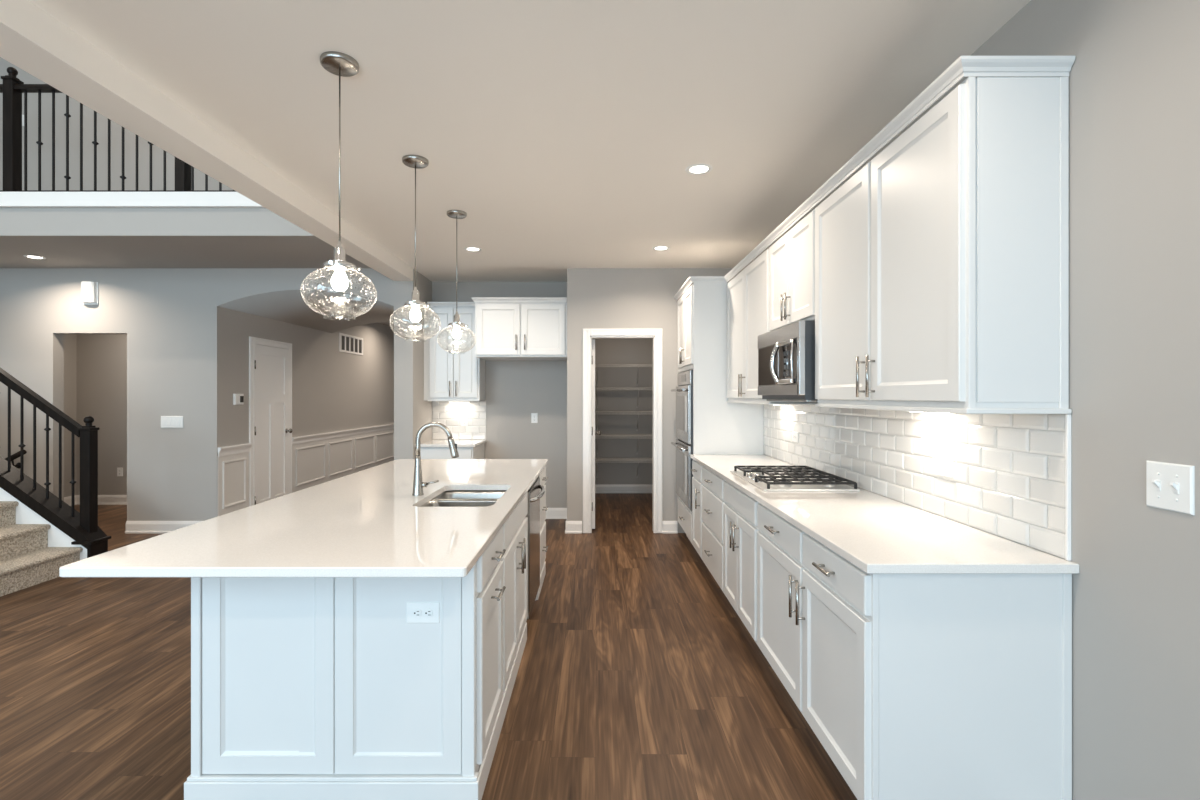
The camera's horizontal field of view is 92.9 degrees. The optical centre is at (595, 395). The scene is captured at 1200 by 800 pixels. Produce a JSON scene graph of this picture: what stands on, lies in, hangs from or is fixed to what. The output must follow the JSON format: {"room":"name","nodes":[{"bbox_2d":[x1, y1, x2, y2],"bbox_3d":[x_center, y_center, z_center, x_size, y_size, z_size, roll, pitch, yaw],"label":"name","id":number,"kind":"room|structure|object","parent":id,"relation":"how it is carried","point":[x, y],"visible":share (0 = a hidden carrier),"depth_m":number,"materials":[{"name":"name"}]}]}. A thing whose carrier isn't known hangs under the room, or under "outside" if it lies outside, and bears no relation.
{"room":"kitchen","nodes":[
{"label":"kitchen","id":0,"kind":"room"},
{"bbox_2d":[0,268,224,520],"bbox_3d":[-5.665,0.049,5.970,3.470,2.743,0.120,0,0,0],"label":"wall","id":1,"kind":"structure","parent":0,"point":[173,323],"depth_m":5.91,"materials":[{"name":"grey paint"}]},
{"bbox_2d":[5,450,26,467],"bbox_3d":[-6.380,0.845,5.862,1.064,0.596,0.096,0,0,0],"label":"wall handrail","id":2,"kind":"object","parent":1,"relation":"attached to","point":[16,455],"visible":0.65,"depth_m":5.83,"materials":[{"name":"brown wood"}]},
{"bbox_2d":[81,281,98,304],"bbox_3d":[-5.235,-1.062,5.877,0.160,0.235,0.067,0,0,0],"label":"wall lamp","id":3,"kind":"object","parent":1,"relation":"attached to","point":[89,290],"visible":1,"depth_m":5.86,"materials":[{"name":"white glass"}]},
{"bbox_2d":[125,521,201,532],"bbox_3d":[-5.654,1.357,5.959,3.492,0.125,0.142,0,0,0],"label":"baseboard","id":4,"kind":"structure","parent":1,"relation":"attached to","point":[131,526],"depth_m":5.90,"materials":[{"name":"white wood"}]},
{"bbox_2d":[161,416,182,427],"bbox_3d":[-4.389,0.269,5.905,0.217,0.114,0.010,0,0,0],"label":"light switch","id":5,"kind":"object","parent":1,"relation":"attached to","point":[166,421],"visible":1,"depth_m":5.90,"materials":[{"name":"white plastic"}]},
{"bbox_2d":[0,57,232,496],"bbox_3d":[-4.747,-1.330,6.780,5.305,5.500,1.560,0,0,0],"label":"wall","id":6,"kind":"structure","parent":0,"point":[32,98],"depth_m":6.00,"materials":[{"name":"grey paint"}]},
{"bbox_2d":[64,495,126,505],"bbox_3d":[-5.425,1.357,6.780,2.750,0.125,1.360,0,0,0],"label":"baseboard","id":7,"kind":"structure","parent":6,"relation":"attached to","point":[102,499],"depth_m":7.45,"materials":[{"name":"white wood"}]},
{"bbox_2d":[117,468,122,475],"bbox_3d":[-6.228,0.995,7.456,0.073,0.115,0.008,0,0,0],"label":"electrical outlet","id":8,"kind":"object","parent":6,"relation":"attached to","point":[119,470],"visible":1,"depth_m":7.45,"materials":[{"name":"white plastic"}]},
{"bbox_2d":[0,67,236,191],"bbox_3d":[-4.747,-2.200,4.734,5.305,1.060,0.098,0,0,0],"label":"balcony railing","id":9,"kind":"object","parent":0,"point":[12,88],"visible":0.35,"depth_m":4.73,"materials":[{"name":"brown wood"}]},
{"bbox_2d":[0,208,393,327],"bbox_3d":[-4.747,-1.496,8.152,5.305,0.347,6.896,0,0,0],"label":"ceiling","id":10,"kind":"structure","parent":0,"point":[66,237],"depth_m":4.79,"materials":[{"name":"grey paint"}]},
{"bbox_2d":[23,255,45,258],"bbox_3d":[-5.340,-1.320,5.425,0.158,0.004,0.158,0,0,0],"label":"recessed light","id":11,"kind":"object","parent":10,"relation":"in","point":[27,256],"visible":1,"depth_m":5.43,"materials":[{"name":"white"}]},
{"bbox_2d":[0,0,412,280],"bbox_3d":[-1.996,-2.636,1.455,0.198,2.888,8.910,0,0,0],"label":"ceiling beam","id":12,"kind":"structure","parent":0,"point":[32,40],"depth_m":2.51,"materials":[{"name":"white paint"}]},
{"bbox_2d":[0,192,264,207],"bbox_3d":[-4.747,-1.614,4.683,5.305,0.124,0.042,0,0,0],"label":"trim","id":13,"kind":"structure","parent":12,"relation":"attached to","point":[7,199],"depth_m":4.67,"materials":[{"name":"white wood"}]},
{"bbox_2d":[217,268,393,332],"bbox_3d":[-3.013,-1.128,7.197,1.835,0.390,2.575,0,0,0],"label":"arched soffit","id":14,"kind":"object","parent":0,"point":[272,293],"visible":0.65,"depth_m":5.97,"materials":[{"name":"grey paint"}]},
{"bbox_2d":[225,308,393,445],"bbox_3d":[-3.990,0.049,8.765,0.120,2.743,5.470,0,0,0],"label":"wall","id":15,"kind":"structure","parent":0,"point":[333,390],"depth_m":8.16,"materials":[{"name":"grey paint"}]},
{"bbox_2d":[233,394,243,404],"bbox_3d":[-3.917,0.035,6.250,0.026,0.120,0.150,0,0,0],"label":"thermostat","id":16,"kind":"object","parent":15,"relation":"attached to","point":[238,399],"visible":1,"depth_m":6.23,"materials":[{"name":"white plastic"}]},
{"bbox_2d":[249,336,291,505],"bbox_3d":[-3.921,0.372,6.900,0.018,2.095,0.890,0,0,0],"label":"door frame","id":17,"kind":"structure","parent":15,"relation":"attached to","point":[252,340],"depth_m":6.51,"materials":[{"name":"white wood"}]},
{"bbox_2d":[254,344,291,504],"bbox_3d":[-3.887,0.409,6.896,0.086,2.002,0.733,0,0,0],"label":"door","id":18,"kind":"structure","parent":15,"relation":"in","point":[271,364],"depth_m":6.87,"materials":[{"name":"white wood"}]},
{"bbox_2d":[218,429,393,515],"bbox_3d":[-3.920,1.005,8.660,0.020,0.830,5.480,0,0,0],"label":"wainscot","id":19,"kind":"structure","parent":15,"relation":"attached to","point":[317,462],"depth_m":8.00,"materials":[{"name":"white wood"}]},
{"bbox_2d":[218,424,393,456],"bbox_3d":[-3.913,0.978,8.660,0.034,0.885,5.480,0,0,0],"label":"trim","id":20,"kind":"structure","parent":15,"relation":"attached to","point":[242,448],"depth_m":7.94,"materials":[{"name":"white wood"}]},
{"bbox_2d":[339,333,362,355],"bbox_3d":[-3.924,-0.825,9.160,0.012,0.290,0.880,0,0,0],"label":"air vent","id":21,"kind":"object","parent":15,"relation":"in","point":[350,344],"visible":1,"depth_m":9.10,"materials":[{"name":"white metal"}]},
{"bbox_2d":[394,269,431,459],"bbox_3d":[-1.996,0.049,7.197,0.198,2.743,2.575,0,0,0],"label":"wall pier","id":22,"kind":"object","parent":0,"point":[411,411],"visible":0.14,"depth_m":5.91,"materials":[{"name":"grey paint"}]},
{"bbox_2d":[0,493,856,799],"bbox_3d":[-2.973,1.470,4.250,9.054,0.100,14.700,0,0,0],"label":"floor","id":23,"kind":"structure","parent":0,"point":[638,677],"depth_m":2.74,"materials":[{"name":"wood"}]},
{"bbox_2d":[0,487,86,596],"bbox_3d":[-5.771,0.585,4.210,3.253,1.670,1.180,0,0,0],"label":"staircase","id":24,"kind":"structure","parent":23,"relation":"on","point":[33,550],"depth_m":4.47,"materials":[{"name":"carpet"}]},
{"bbox_2d":[0,368,110,557],"bbox_3d":[-5.178,0.135,4.725,2.156,2.570,0.200,0,0,0],"label":"stair railing","id":25,"kind":"object","parent":24,"relation":"attached to","point":[82,527],"visible":0.99,"depth_m":4.71,"materials":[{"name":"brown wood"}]},
{"bbox_2d":[184,561,545,799],"bbox_3d":[-0.901,0.978,3.249,1.002,0.885,2.624,0,0,0],"label":"island base","id":26,"kind":"object","parent":23,"relation":"on","point":[303,688],"visible":0.69,"depth_m":1.96,"materials":[{"name":"white wood"}]},
{"bbox_2d":[59,459,547,576],"bbox_3d":[-0.985,0.520,3.124,1.204,0.030,2.892,0,0,0],"label":"countertop","id":27,"kind":"structure","parent":26,"relation":"on","point":[369,522],"depth_m":2.08,"materials":[{"name":"stone"}]},
{"bbox_2d":[412,422,458,495],"bbox_3d":[-0.817,0.319,2.907,0.237,0.372,0.056,0,0,0],"label":"kitchen faucet","id":28,"kind":"object","parent":27,"relation":"on","point":[418,485],"visible":1,"depth_m":2.90,"materials":[{"name":"silver metal"}]},
{"bbox_2d":[420,490,506,506],"bbox_3d":[-0.662,0.637,2.920,0.427,0.196,0.692,0,0,0],"label":"sink","id":29,"kind":"object","parent":27,"relation":"in","point":[451,498],"visible":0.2,"depth_m":3.07,"materials":[{"name":"silver metal"}]},
{"bbox_2d":[406,602,439,622],"bbox_3d":[-0.595,0.746,1.961,0.115,0.073,0.008,0,0,0],"label":"electrical outlet","id":30,"kind":"object","parent":26,"relation":"attached to","point":[416,612],"visible":1,"depth_m":1.96,"materials":[{"name":"white plastic"}]},
{"bbox_2d":[413,608,420,617],"bbox_3d":[-0.615,0.746,1.959,0.028,0.033,0.003,0,0,0],"label":"receptacle","id":31,"kind":"object","parent":30,"relation":"attached to","point":[416,611],"depth_m":1.96,"materials":[{"name":"white plastic"}]},
{"bbox_2d":[424,608,432,617],"bbox_3d":[-0.576,0.746,1.959,0.028,0.033,0.003,0,0,0],"label":"receptacle","id":32,"kind":"object","parent":30,"relation":"attached to","point":[428,612],"depth_m":1.96,"materials":[{"name":"white plastic"}]},
{"bbox_2d":[420,443,484,458],"bbox_3d":[-1.592,0.978,6.266,0.604,0.885,0.662,0,0,0],"label":"base cabinet","id":33,"kind":"object","parent":23,"relation":"on","point":[478,452],"visible":0.06,"depth_m":5.97,"materials":[{"name":"white wood"}]},
{"bbox_2d":[420,440,486,446],"bbox_3d":[-1.580,0.520,6.277,0.630,0.030,0.643,0,0,0],"label":"countertop","id":34,"kind":"structure","parent":33,"relation":"on","point":[431,443],"depth_m":6.06,"materials":[{"name":"stone"}]},
{"bbox_2d":[476,526,505,771],"bbox_3d":[-0.691,0.978,2.216,0.659,0.885,0.477,0,0,0],"label":"base cabinet","id":35,"kind":"object","parent":23,"relation":"on","point":[490,588],"visible":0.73,"depth_m":2.15,"materials":[{"name":"white wood"}]},
{"bbox_2d":[500,491,527,691],"bbox_3d":[-0.690,0.978,2.895,0.659,0.885,0.878,0,0,0],"label":"base cabinet","id":36,"kind":"object","parent":23,"relation":"on","point":[515,528],"visible":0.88,"depth_m":2.81,"materials":[{"name":"white wood"}]},
{"bbox_2d":[526,476,544,618],"bbox_3d":[-0.675,0.979,3.645,0.689,0.882,0.612,0,0,0],"label":"dishwasher","id":37,"kind":"object","parent":23,"relation":"on","point":[534,494],"visible":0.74,"depth_m":3.54,"materials":[{"name":"grey metal"}]},
{"bbox_2d":[535,466,547,599],"bbox_3d":[-0.691,0.978,4.251,0.659,0.885,0.588,0,0,0],"label":"base cabinet","id":38,"kind":"object","parent":23,"relation":"on","point":[543,549],"visible":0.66,"depth_m":4.23,"materials":[{"name":"white wood"}]},
{"bbox_2d":[690,460,712,575],"bbox_3d":[1.121,0.978,4.702,0.662,0.885,0.445,0,0,0],"label":"base cabinet","id":39,"kind":"object","parent":23,"relation":"on","point":[696,469],"visible":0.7,"depth_m":4.66,"materials":[{"name":"white wood"}]},
{"bbox_2d":[702,467,736,612],"bbox_3d":[1.121,0.978,4.096,0.661,0.885,0.762,0,0,0],"label":"base cabinet","id":40,"kind":"object","parent":23,"relation":"on","point":[712,489],"visible":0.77,"depth_m":4.03,"materials":[{"name":"white wood"}]},
{"bbox_2d":[677,283,763,558],"bbox_3d":[1.121,0.220,5.418,0.662,2.400,0.977,0,0,0],"label":"tall cabinet","id":41,"kind":"object","parent":23,"relation":"on","point":[720,426],"visible":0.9,"depth_m":4.93,"materials":[{"name":"white wood"}]},
{"bbox_2d":[671,369,692,510],"bbox_3d":[1.065,0.388,5.365,0.620,1.245,0.800,0,0,0],"label":"double oven","id":42,"kind":"object","parent":41,"relation":"in","point":[684,390],"visible":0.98,"depth_m":5.17,"materials":[{"name":"grey metal"}]},
{"bbox_2d":[723,481,773,669],"bbox_3d":[1.121,0.978,3.330,0.662,0.885,0.764,0,0,0],"label":"base cabinet","id":43,"kind":"object","parent":23,"relation":"on","point":[740,529],"visible":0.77,"depth_m":3.26,"materials":[{"name":"white wood"}]},
{"bbox_2d":[757,504,1071,799],"bbox_3d":[1.121,0.978,2.341,0.662,0.885,1.209,0,0,0],"label":"base cabinet","id":44,"kind":"object","parent":23,"relation":"on","point":[914,686],"visible":0.77,"depth_m":1.74,"materials":[{"name":"white wood"}]},
{"bbox_2d":[690,454,1078,573],"bbox_3d":[1.134,0.520,3.319,0.638,0.030,3.212,0,0,0],"label":"countertop","id":45,"kind":"structure","parent":44,"relation":"on","point":[876,533],"depth_m":2.11,"materials":[{"name":"stone"}]},
{"bbox_2d":[730,466,859,490],"bbox_3d":[1.145,0.482,3.400,0.510,0.046,0.760,0,0,0],"label":"gas cooktop","id":46,"kind":"object","parent":45,"relation":"in","point":[766,478],"visible":1,"depth_m":3.25,"materials":[{"name":"silver metal"}]},
{"bbox_2d":[432,282,566,507],"bbox_3d":[-1.099,0.049,6.650,1.597,2.743,0.100,0,0,0],"label":"wall","id":47,"kind":"structure","parent":0,"point":[514,390],"depth_m":6.60,"materials":[{"name":"grey paint"}]},
{"bbox_2d":[424,302,484,400],"bbox_3d":[-1.589,-0.487,6.407,0.614,1.088,0.380,0,0,0],"label":"upper cabinet","id":48,"kind":"object","parent":47,"relation":"attached to","point":[454,375],"visible":0.9,"depth_m":6.26,"materials":[{"name":"white wood"}]},
{"bbox_2d":[432,401,485,439],"bbox_3d":[-1.583,0.281,6.595,0.621,0.446,0.010,0,0,0],"label":"backsplash","id":49,"kind":"structure","parent":47,"relation":"attached to","point":[449,414],"depth_m":6.59,"materials":[{"name":"white tile"}]},
{"bbox_2d":[461,416,467,425],"bbox_3d":[-1.520,0.290,6.585,0.073,0.115,0.008,0,0,0],"label":"electrical outlet","id":50,"kind":"object","parent":49,"relation":"attached to","point":[464,419],"visible":1,"depth_m":6.58,"materials":[{"name":"white plastic"}]},
{"bbox_2d":[471,297,566,360],"bbox_3d":[-0.802,-0.720,6.264,0.995,0.619,0.667,0,0,0],"label":"upper cabinet","id":51,"kind":"object","parent":47,"relation":"attached to","point":[506,328],"visible":0.93,"depth_m":5.97,"materials":[{"name":"white wood"}]},
{"bbox_2d":[531,413,537,422],"bbox_3d":[-0.712,0.255,6.596,0.073,0.115,0.008,0,0,0],"label":"electrical outlet","id":52,"kind":"object","parent":47,"relation":"attached to","point":[534,416],"visible":1,"depth_m":6.59,"materials":[{"name":"white plastic"}]},
{"bbox_2d":[29,0,1030,281],"bbox_3d":[-0.221,-1.383,1.850,3.352,0.120,9.700,0,0,0],"label":"ceiling","id":53,"kind":"structure","parent":0,"point":[566,134],"depth_m":2.54,"materials":[{"name":"white paint"}]},
{"bbox_2d":[301,51,376,319],"bbox_3d":[-1.015,-0.815,2.258,0.274,1.016,0.274,0,0,0],"label":"pendant light","id":54,"kind":"object","parent":53,"relation":"hanging from","point":[340,64],"visible":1,"depth_m":2.25,"materials":[{"name":"clear glass"}]},
{"bbox_2d":[333,241,346,261],"bbox_3d":[-1.015,-0.570,2.258,0.052,0.091,0.052,0,0,0],"label":"socket","id":55,"kind":"object","parent":54,"relation":"attached to","point":[339,252],"depth_m":2.24,"materials":[{"name":"silver metal"}]},
{"bbox_2d":[391,155,440,341],"bbox_3d":[-1.012,-0.815,3.195,0.274,1.016,0.274,0,0,0],"label":"pendant light","id":56,"kind":"object","parent":53,"relation":"hanging from","point":[413,161],"visible":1,"depth_m":3.18,"materials":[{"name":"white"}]},
{"bbox_2d":[411,287,419,300],"bbox_3d":[-1.012,-0.570,3.195,0.052,0.091,0.052,0,0,0],"label":"socket","id":57,"kind":"object","parent":56,"relation":"attached to","point":[415,294],"depth_m":3.18,"materials":[{"name":"silver metal"}]},
{"bbox_2d":[437,210,475,351],"bbox_3d":[-1.006,-0.815,4.120,0.274,1.016,0.274,0,0,0],"label":"pendant light","id":58,"kind":"object","parent":53,"relation":"hanging from","point":[456,214],"visible":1,"depth_m":4.10,"materials":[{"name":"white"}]},
{"bbox_2d":[453,311,460,322],"bbox_3d":[-1.006,-0.570,4.120,0.052,0.091,0.052,0,0,0],"label":"socket","id":59,"kind":"object","parent":58,"relation":"attached to","point":[456,317],"depth_m":4.10,"materials":[{"name":"silver metal"}]},
{"bbox_2d":[464,247,481,251],"bbox_3d":[-1.107,-1.320,5.130,0.158,0.004,0.158,0,0,0],"label":"recessed light","id":60,"kind":"object","parent":53,"relation":"in","point":[472,249],"visible":1,"depth_m":5.13,"materials":[{"name":"white plastic"}]},
{"bbox_2d":[652,246,669,250],"bbox_3d":[0.581,-1.320,5.095,0.158,0.004,0.158,0,0,0],"label":"recessed light","id":61,"kind":"object","parent":53,"relation":"in","point":[658,248],"visible":1,"depth_m":5.10,"materials":[{"name":"white"}]},
{"bbox_2d":[685,164,712,174],"bbox_3d":[0.600,-1.320,3.322,0.158,0.004,0.158,0,0,0],"label":"recessed light","id":62,"kind":"object","parent":53,"relation":"in","point":[696,169],"visible":1,"depth_m":3.32,"materials":[{"name":"white plastic"}]},
{"bbox_2d":[595,339,651,484],"bbox_3d":[0.587,0.049,7.570,1.734,2.743,1.740,0,0,0],"label":"wall","id":63,"kind":"structure","parent":0,"point":[607,351],"depth_m":8.34,"materials":[{"name":"grey paint"}]},
{"bbox_2d":[592,339,600,528],"bbox_3d":[0.004,0.403,6.365,0.107,2.010,0.689,0,0,0],"label":"door","id":64,"kind":"structure","parent":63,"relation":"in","point":[594,432],"depth_m":6.04,"materials":[{"name":"white wood"}]},
{"bbox_2d":[597,388,638,407],"bbox_3d":[0.637,0.029,8.158,1.614,0.295,0.364,0,0,0],"label":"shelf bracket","id":65,"kind":"object","parent":63,"relation":"attached to","point":[602,388],"visible":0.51,"depth_m":8.17,"materials":[{"name":"white wood"}]},
{"bbox_2d":[595,485,651,492],"bbox_3d":[0.637,1.357,7.220,1.634,0.125,2.240,0,0,0],"label":"baseboard","id":66,"kind":"structure","parent":63,"relation":"attached to","point":[598,488],"depth_m":8.33,"materials":[{"name":"white wood"}]},
{"bbox_2d":[595,458,651,477],"bbox_3d":[0.637,1.046,8.158,1.614,0.295,0.364,0,0,0],"label":"shelf","id":67,"kind":"object","parent":63,"relation":"attached to","point":[597,460],"visible":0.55,"depth_m":7.98,"materials":[{"name":"white wood"}]},
{"bbox_2d":[595,434,651,453],"bbox_3d":[0.637,0.708,8.158,1.614,0.295,0.364,0,0,0],"label":"shelf","id":68,"kind":"object","parent":63,"relation":"attached to","point":[602,436],"visible":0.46,"depth_m":7.98,"materials":[{"name":"white wood"}]},
{"bbox_2d":[595,364,651,385],"bbox_3d":[0.637,-0.295,8.158,1.614,0.295,0.364,0,0,0],"label":"shelf","id":69,"kind":"object","parent":63,"relation":"attached to","point":[596,365],"visible":0.54,"depth_m":7.98,"materials":[{"name":"white wood"}]},
{"bbox_2d":[595,411,651,430],"bbox_3d":[0.637,0.368,8.158,1.614,0.295,0.364,0,0,0],"label":"shelf","id":70,"kind":"object","parent":63,"relation":"attached to","point":[597,412],"visible":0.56,"depth_m":7.98,"materials":[{"name":"white wood"}]},
{"bbox_2d":[566,268,735,532],"bbox_3d":[0.570,0.049,6.294,1.769,2.743,0.812,0,0,0],"label":"wall","id":71,"kind":"structure","parent":0,"point":[597,298],"depth_m":5.91,"materials":[{"name":"grey paint"}]},
{"bbox_2d":[546,508,566,532],"bbox_3d":[-0.780,1.357,6.247,0.960,0.125,0.705,0,0,0],"label":"baseboard","id":72,"kind":"structure","parent":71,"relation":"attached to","point":[551,513],"depth_m":6.59,"materials":[{"name":"white"}]},
{"bbox_2d":[583,329,661,532],"bbox_3d":[0.275,0.361,5.963,0.824,2.117,0.143,0,0,0],"label":"door frame","id":73,"kind":"structure","parent":71,"relation":"attached to","point":[655,335],"depth_m":5.89,"materials":[{"name":"white wood"}]},
{"bbox_2d":[736,0,1199,799],"bbox_3d":[1.504,-0.011,2.675,0.100,2.863,11.550,0,0,0],"label":"wall","id":74,"kind":"structure","parent":0,"point":[1134,75],"depth_m":1.54,"materials":[{"name":"grey paint"}]},
{"bbox_2d":[727,248,816,403],"bbox_3d":[1.270,-0.463,4.325,0.364,1.035,1.201,0,0,0],"label":"upper cabinet","id":75,"kind":"object","parent":74,"relation":"attached to","point":[748,291],"visible":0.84,"depth_m":4.26,"materials":[{"name":"white wood"}]},
{"bbox_2d":[769,209,814,330],"bbox_3d":[1.270,-0.690,3.333,0.364,0.580,0.773,0,0,0],"label":"upper cabinet","id":76,"kind":"object","parent":74,"relation":"attached to","point":[791,257],"visible":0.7,"depth_m":3.26,"materials":[{"name":"white wood"}]},
{"bbox_2d":[758,320,816,401],"bbox_3d":[1.226,-0.180,3.333,0.445,0.424,0.765,0,0,0],"label":"microwave","id":77,"kind":"object","parent":76,"relation":"attached to","point":[786,354],"visible":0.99,"depth_m":3.13,"materials":[{"name":"grey metal"}]},
{"bbox_2d":[763,404,1070,560],"bbox_3d":[1.448,0.265,3.334,0.012,0.479,3.184,0,0,0],"label":"backsplash","id":78,"kind":"structure","parent":74,"relation":"attached to","point":[1011,480],"depth_m":2.29,"materials":[{"name":"white tile"}]},
{"bbox_2d":[792,431,798,442],"bbox_3d":[1.440,0.295,4.120,0.008,0.073,0.115,0,0,0],"label":"electrical outlet","id":79,"kind":"object","parent":78,"relation":"attached to","point":[795,435],"visible":1,"depth_m":4.11,"materials":[{"name":"white plastic"}]},
{"bbox_2d":[935,457,952,477],"bbox_3d":[1.440,0.295,2.360,0.008,0.073,0.115,0,0,0],"label":"electrical outlet","id":80,"kind":"object","parent":78,"relation":"attached to","point":[944,467],"visible":1,"depth_m":2.35,"materials":[{"name":"white plastic"}]},
{"bbox_2d":[815,77,1071,413],"bbox_3d":[1.270,-0.463,2.341,0.364,1.035,1.205,0,0,0],"label":"upper cabinet","id":81,"kind":"object","parent":74,"relation":"attached to","point":[942,263],"visible":1,"depth_m":1.78,"materials":[{"name":"white wood"}]},
{"bbox_2d":[674,56,1074,300],"bbox_3d":[1.084,-1.006,3.812,0.347,0.050,4.223,0,0,-5],"label":"crown molding","id":82,"kind":"structure","parent":81,"relation":"attached to","point":[964,66],"depth_m":1.95,"materials":[{"name":"white wood"}]},
{"bbox_2d":[1146,460,1194,514],"bbox_3d":[1.444,0.230,1.444,0.021,0.120,0.118,0,0,0],"label":"light switch","id":83,"kind":"object","parent":74,"relation":"attached to","point":[1169,486],"visible":1,"depth_m":1.43,"materials":[{"name":"white plastic"}]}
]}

